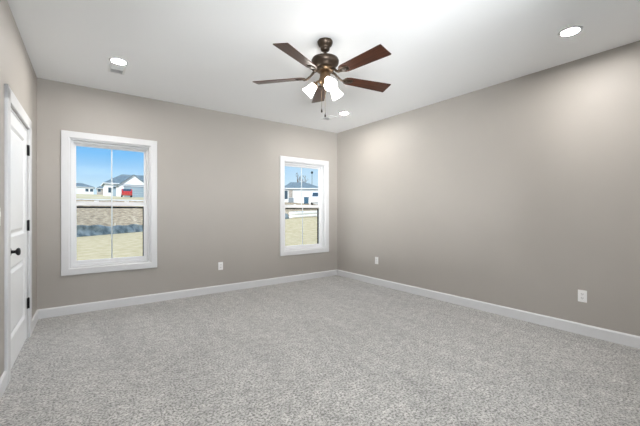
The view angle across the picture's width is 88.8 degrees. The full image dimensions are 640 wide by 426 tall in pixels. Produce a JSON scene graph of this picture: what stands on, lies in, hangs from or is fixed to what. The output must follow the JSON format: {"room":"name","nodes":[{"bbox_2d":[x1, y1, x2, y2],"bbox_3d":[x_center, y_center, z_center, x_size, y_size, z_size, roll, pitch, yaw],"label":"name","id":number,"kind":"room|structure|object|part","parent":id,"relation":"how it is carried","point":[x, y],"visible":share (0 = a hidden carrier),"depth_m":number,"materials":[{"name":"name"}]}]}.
{"room":"empty bedroom","nodes":[
{"label":"empty bedroom","id":0,"kind":"room"},
{"bbox_2d":[0,0,36,377],"bbox_3d":[-1.768,-0.098,1.546,0.140,2.860,5.200,0,0,-35],"label":"wall","id":1,"kind":"structure","parent":0,"point":[17,71],"depth_m":2.66,"materials":[{"name":"beige paint"}]},
{"bbox_2d":[4,84,31,384],"bbox_3d":[-2.570,0.156,2.734,0.201,2.111,1.167,0,0,-35],"label":"door","id":2,"kind":"structure","parent":1,"relation":"in","point":[17,139],"depth_m":2.69,"materials":[{"name":"white paint"}]},
{"bbox_3d":[-2.291,0.297,2.456,0.065,0.066,0.066,0,0,-35],"label":"knob","id":3,"kind":"part","parent":2,"relation":"part of","materials":[{"name":"black metal"}]},
{"bbox_3d":[-2.553,0.699,2.746,0.030,0.555,0.663,0,0,-35],"label":"raised panel","id":4,"kind":"part","parent":2,"relation":"part of","materials":[{"name":"white paint"}]},
{"bbox_3d":[-2.553,-0.241,2.746,0.030,0.865,0.663,0,0,-35],"label":"raised panel","id":5,"kind":"part","parent":2,"relation":"part of","materials":[{"name":"white paint"}]},
{"bbox_2d":[0,310,38,399],"bbox_3d":[-1.747,1.158,1.650,0.017,0.108,5.025,0,0,-35],"label":"baseboard","id":6,"kind":"structure","parent":1,"relation":"attached to","point":[3,380],"depth_m":2.24,"materials":[{"name":"white paint"}]},
{"bbox_2d":[37,78,336,308],"bbox_3d":[-1.546,-0.098,5.035,4.950,2.860,0.160,0,0,-36],"label":"wall","id":7,"kind":"structure","parent":0,"point":[218,173],"depth_m":4.69,"materials":[{"name":"beige paint"}]},
{"bbox_2d":[61,130,156,275],"bbox_3d":[-2.669,-0.108,4.196,1.025,1.710,0.180,0,0,-36],"label":"window","id":8,"kind":"structure","parent":7,"relation":"in","point":[70,140],"depth_m":4.09,"materials":[{"name":"white paint"}]},
{"bbox_3d":[-2.689,-0.108,4.225,0.835,1.520,0.090,0,0,-36],"label":"frame","id":9,"kind":"part","parent":8,"relation":"part of","materials":[{"name":"white plastic"}]},
{"bbox_3d":[-2.698,-0.464,4.237,0.791,0.757,0.024,0,0,-36],"label":"sash","id":10,"kind":"part","parent":8,"relation":"part of","materials":[{"name":"clear glass"}]},
{"bbox_3d":[-2.679,0.247,4.211,0.791,0.761,0.032,0,0,-36],"label":"sash","id":11,"kind":"part","parent":8,"relation":"part of","materials":[{"name":"white plastic"}]},
{"bbox_3d":[-2.711,0.272,4.254,0.771,0.692,0.012,0,0,-36],"label":"screen frame","id":12,"kind":"part","parent":8,"relation":"part of","materials":[{"name":"black"}]},
{"bbox_2d":[37,270,336,318],"bbox_3d":[-1.434,1.158,5.008,4.402,0.108,0.015,0,0,-36],"label":"baseboard","id":13,"kind":"structure","parent":7,"relation":"attached to","point":[122,302],"depth_m":4.52,"materials":[{"name":"white paint"}]},
{"bbox_2d":[218,262,222,269],"bbox_3d":[-1.507,0.815,4.958,0.072,0.118,0.010,0,0,-36],"label":"power outlet","id":14,"kind":"object","parent":7,"relation":"attached to","point":[220,264],"visible":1,"depth_m":4.96,"materials":[{"name":"white plastic"}]},
{"bbox_2d":[280,156,328,255],"bbox_3d":[-0.304,-0.108,5.936,1.045,1.710,0.180,0,0,-36],"label":"window","id":15,"kind":"structure","parent":7,"relation":"in","point":[322,245],"depth_m":6.00,"materials":[{"name":"white paint"}]},
{"bbox_3d":[-0.347,0.272,5.994,0.791,0.692,0.012,0,0,-36],"label":"screen frame","id":16,"kind":"part","parent":15,"relation":"part of","materials":[{"name":"black"}]},
{"bbox_3d":[-0.334,-0.464,5.976,0.811,0.757,0.024,0,0,-36],"label":"sash","id":17,"kind":"part","parent":15,"relation":"part of","materials":[{"name":"clear glass"}]},
{"bbox_3d":[-0.315,0.247,5.950,0.811,0.761,0.032,0,0,-36],"label":"sash","id":18,"kind":"part","parent":15,"relation":"part of","materials":[{"name":"white plastic"}]},
{"bbox_3d":[-0.325,-0.108,5.964,0.855,1.520,0.090,0,0,-36],"label":"frame","id":19,"kind":"part","parent":15,"relation":"part of","materials":[{"name":"white plastic"}]},
{"bbox_2d":[0,275,639,425],"bbox_3d":[0.095,1.272,2.847,5.000,0.120,5.310,0,0,-36],"label":"floor","id":20,"kind":"structure","parent":0,"point":[336,350],"depth_m":2.59,"materials":[{"name":"carpet"}]},
{"bbox_2d":[7,0,639,132],"bbox_3d":[0.013,-1.588,2.916,5.150,0.120,5.620,0,0,-36],"label":"ceiling","id":21,"kind":"structure","parent":0,"point":[206,54],"depth_m":2.98,"materials":[{"name":"white paint"}]},
{"bbox_2d":[108,63,126,74],"bbox_3d":[-2.164,-1.523,3.488,0.150,0.011,0.250,0,0,-36],"label":"ceiling vent","id":22,"kind":"object","parent":21,"relation":"in","point":[113,68],"visible":1,"depth_m":3.48,"materials":[{"name":"white metal"}]},
{"bbox_2d":[109,57,127,64],"bbox_3d":[-2.038,-1.524,3.307,0.172,0.009,0.172,0,0,-36],"label":"recessed light","id":23,"kind":"object","parent":21,"relation":"in","point":[115,60],"visible":1,"depth_m":3.30,"materials":[{"name":"white plastic"}]},
{"bbox_2d":[253,37,390,116],"bbox_3d":[0.075,-1.187,2.906,1.299,0.683,1.275,0,0,-36],"label":"ceiling fan","id":24,"kind":"object","parent":21,"relation":"hanging from","point":[325,64],"visible":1,"depth_m":2.85,"materials":[{"name":"brown wood"}]},
{"bbox_3d":[-0.370,-1.210,3.010,0.480,0.006,0.140,0,12,12],"label":"blade","id":25,"kind":"part","parent":24,"relation":"part of","materials":[{"name":"brown wood"}]},
{"bbox_3d":[-0.167,-1.210,2.554,0.140,0.006,0.480,14,7,29],"label":"blade","id":26,"kind":"part","parent":24,"relation":"part of","materials":[{"name":"brown wood"}]},
{"bbox_3d":[-0.092,-1.101,2.959,0.134,0.134,0.114,0,0,15],"label":"lamp shade","id":27,"kind":"part","parent":24,"relation":"part of","materials":[{"name":"white glass"}]},
{"bbox_3d":[0.002,-1.210,3.345,0.140,0.006,0.480,-12,1,-6],"label":"blade","id":28,"kind":"part","parent":24,"relation":"part of","materials":[{"name":"brown wood"}]},
{"bbox_3d":[0.083,-1.101,2.784,0.114,0.134,0.134,0,0,-15],"label":"lamp shade","id":29,"kind":"part","parent":24,"relation":"part of","materials":[{"name":"white glass"}]},
{"bbox_3d":[0.147,-1.101,3.023,0.114,0.134,0.134,0,0,45],"label":"lamp shade","id":30,"kind":"part","parent":24,"relation":"part of","materials":[{"name":"white glass"}]},
{"bbox_3d":[0.330,-1.210,2.606,0.140,0.006,0.480,16,-11,-41],"label":"blade","id":31,"kind":"part","parent":24,"relation":"part of","materials":[{"name":"brown wood"}]},
{"bbox_3d":[0.434,-1.210,3.095,0.480,0.006,0.140,0,-12,-24],"label":"blade","id":32,"kind":"part","parent":24,"relation":"part of","materials":[{"name":"brown wood"}]},
{"bbox_2d":[321,115,335,120],"bbox_3d":[0.141,-1.523,5.282,0.150,0.011,0.250,0,0,-36],"label":"ceiling vent","id":33,"kind":"object","parent":21,"relation":"in","point":[329,117],"visible":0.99,"depth_m":5.25,"materials":[{"name":"white metal"}]},
{"bbox_2d":[339,111,349,114],"bbox_3d":[0.373,-1.524,5.043,0.172,0.009,0.172,0,0,-36],"label":"recessed light","id":34,"kind":"object","parent":21,"relation":"in","point":[344,112],"visible":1,"depth_m":5.04,"materials":[{"name":"white plastic"}]},
{"bbox_2d":[558,25,582,36],"bbox_3d":[2.114,-1.524,2.761,0.172,0.009,0.172,0,0,-36],"label":"recessed light","id":35,"kind":"object","parent":21,"relation":"in","point":[572,30],"visible":1,"depth_m":2.76,"materials":[{"name":"white plastic"}]},
{"bbox_2d":[337,41,639,335],"bbox_3d":[1.973,-0.098,4.259,0.200,2.860,5.260,0,0,-36],"label":"wall","id":36,"kind":"structure","parent":0,"point":[521,193],"depth_m":3.76,"materials":[{"name":"beige paint"}]},
{"bbox_2d":[337,270,639,348],"bbox_3d":[1.832,1.158,4.270,0.015,0.108,5.045,0,0,-36],"label":"baseboard","id":37,"kind":"structure","parent":36,"relation":"attached to","point":[617,337],"depth_m":3.72,"materials":[{"name":"white paint"}]},
{"bbox_2d":[578,290,586,302],"bbox_3d":[2.596,0.830,3.236,0.010,0.118,0.072,0,0,-36],"label":"power outlet","id":38,"kind":"object","parent":36,"relation":"attached to","point":[582,294],"visible":1,"depth_m":3.23,"materials":[{"name":"white plastic"}]},
{"label":"outside","id":39,"kind":"structure","parent":0,"visible":0},
{"bbox_2d":[76,199,317,225],"bbox_3d":[-12.935,-0.232,44.232,24.412,3.752,120.276,0,0,36],"label":"bank","id":40,"kind":"object","parent":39,"point":[85,216],"visible":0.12,"depth_m":33.59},
{"bbox_2d":[285,182,317,203],"bbox_3d":[-3.598,-3.538,65.244,7.760,4.900,7.360,0,0,-3],"label":"house","id":41,"kind":"structure","parent":40,"relation":"on","point":[293,189],"depth_m":61.96,"materials":[{"name":"white"}]},
{"bbox_3d":[-5.553,-3.488,61.834,0.800,1.400,0.080,0,0,-3],"label":"stone panel","id":42,"kind":"part","parent":41,"relation":"part of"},
{"bbox_2d":[289,214,316,217],"bbox_3d":[-0.952,0.449,42.200,0.464,0.556,8.513,0,0,38],"label":"pipe","id":43,"kind":"object","parent":40,"relation":"on","point":[304,215],"visible":0.55,"depth_m":40.53,"materials":[{"name":"white"}]},
{"bbox_2d":[289,211,316,214],"bbox_3d":[-0.952,0.049,42.200,0.464,0.556,8.513,0,0,38],"label":"pipe","id":44,"kind":"object","parent":43,"relation":"on","point":[298,212],"visible":0.53,"depth_m":40.45,"materials":[{"name":"white"}]},
{"bbox_2d":[304,197,308,203],"bbox_3d":[-2.390,-2.025,57.016,0.920,1.240,0.948,0,0,-3],"label":"bin","id":45,"kind":"object","parent":40,"relation":"on","point":[306,199],"visible":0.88,"depth_m":56.63,"materials":[{"name":"blue plastic"}]},
{"bbox_2d":[311,192,317,204],"bbox_3d":[-0.450,-2.294,55.627,2.010,2.250,5.043,0,0,2],"label":"van","id":46,"kind":"object","parent":40,"relation":"on","point":[314,195],"visible":0.45,"depth_m":53.33,"materials":[{"name":"white paint"}]},
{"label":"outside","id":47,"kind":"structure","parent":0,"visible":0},
{"bbox_2d":[77,217,316,260],"bbox_3d":[10.234,0.976,27.036,40.590,1.328,101.726,0,0,40],"label":"lawn","id":48,"kind":"structure","parent":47,"point":[124,244],"depth_m":18.28,"materials":[{"name":"beige plant"}]},
{"bbox_2d":[77,213,288,236],"bbox_3d":[-14.801,0.907,24.857,4.306,1.957,35.023,0,0,33],"label":"fence","id":49,"kind":"object","parent":48,"relation":"on","point":[82,230],"visible":0.21,"depth_m":24.05,"materials":[{"name":"fabric"}]},
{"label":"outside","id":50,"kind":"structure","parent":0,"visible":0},
{"bbox_2d":[83,199,143,200],"bbox_3d":[-19.333,-1.961,55.318,164.339,0.745,57.248,0,0,-36],"label":"street","id":51,"kind":"structure","parent":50,"point":[83,199],"depth_m":46.90,"materials":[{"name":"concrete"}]},
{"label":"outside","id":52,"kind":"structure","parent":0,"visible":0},
{"bbox_2d":[76,194,143,199],"bbox_3d":[-89.295,-5.863,120.359,291.684,7.850,248.839,0,0,-36],"label":"verge","id":53,"kind":"structure","parent":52,"point":[78,196],"depth_m":58.77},
{"bbox_2d":[76,183,94,193],"bbox_3d":[-103.007,-9.838,140.720,9.960,5.500,9.960,0,0,-36],"label":"house","id":54,"kind":"structure","parent":53,"relation":"on","point":[81,188],"depth_m":138.26,"materials":[{"name":"white"}]},
{"bbox_2d":[96,186,102,194],"bbox_3d":[-87.407,-8.538,131.091,4.160,4.200,5.960,0,0,-36],"label":"house","id":55,"kind":"structure","parent":53,"relation":"on","point":[100,188],"depth_m":128.69,"materials":[{"name":"beige stone"}]},
{"bbox_2d":[101,174,143,197],"bbox_3d":[-43.392,-5.663,76.558,12.760,6.250,11.180,0,0,-36],"label":"house","id":56,"kind":"structure","parent":53,"relation":"on","point":[123,181],"depth_m":71.66,"materials":[{"name":"white"}]},
{"bbox_2d":[121,189,131,196],"bbox_3d":[-39.043,-3.826,65.989,1.860,1.598,4.286,0,0,-33],"label":"car","id":57,"kind":"object","parent":53,"relation":"on","point":[124,192],"visible":0.98,"depth_m":64.42,"materials":[{"name":"red paint"}]}
]}

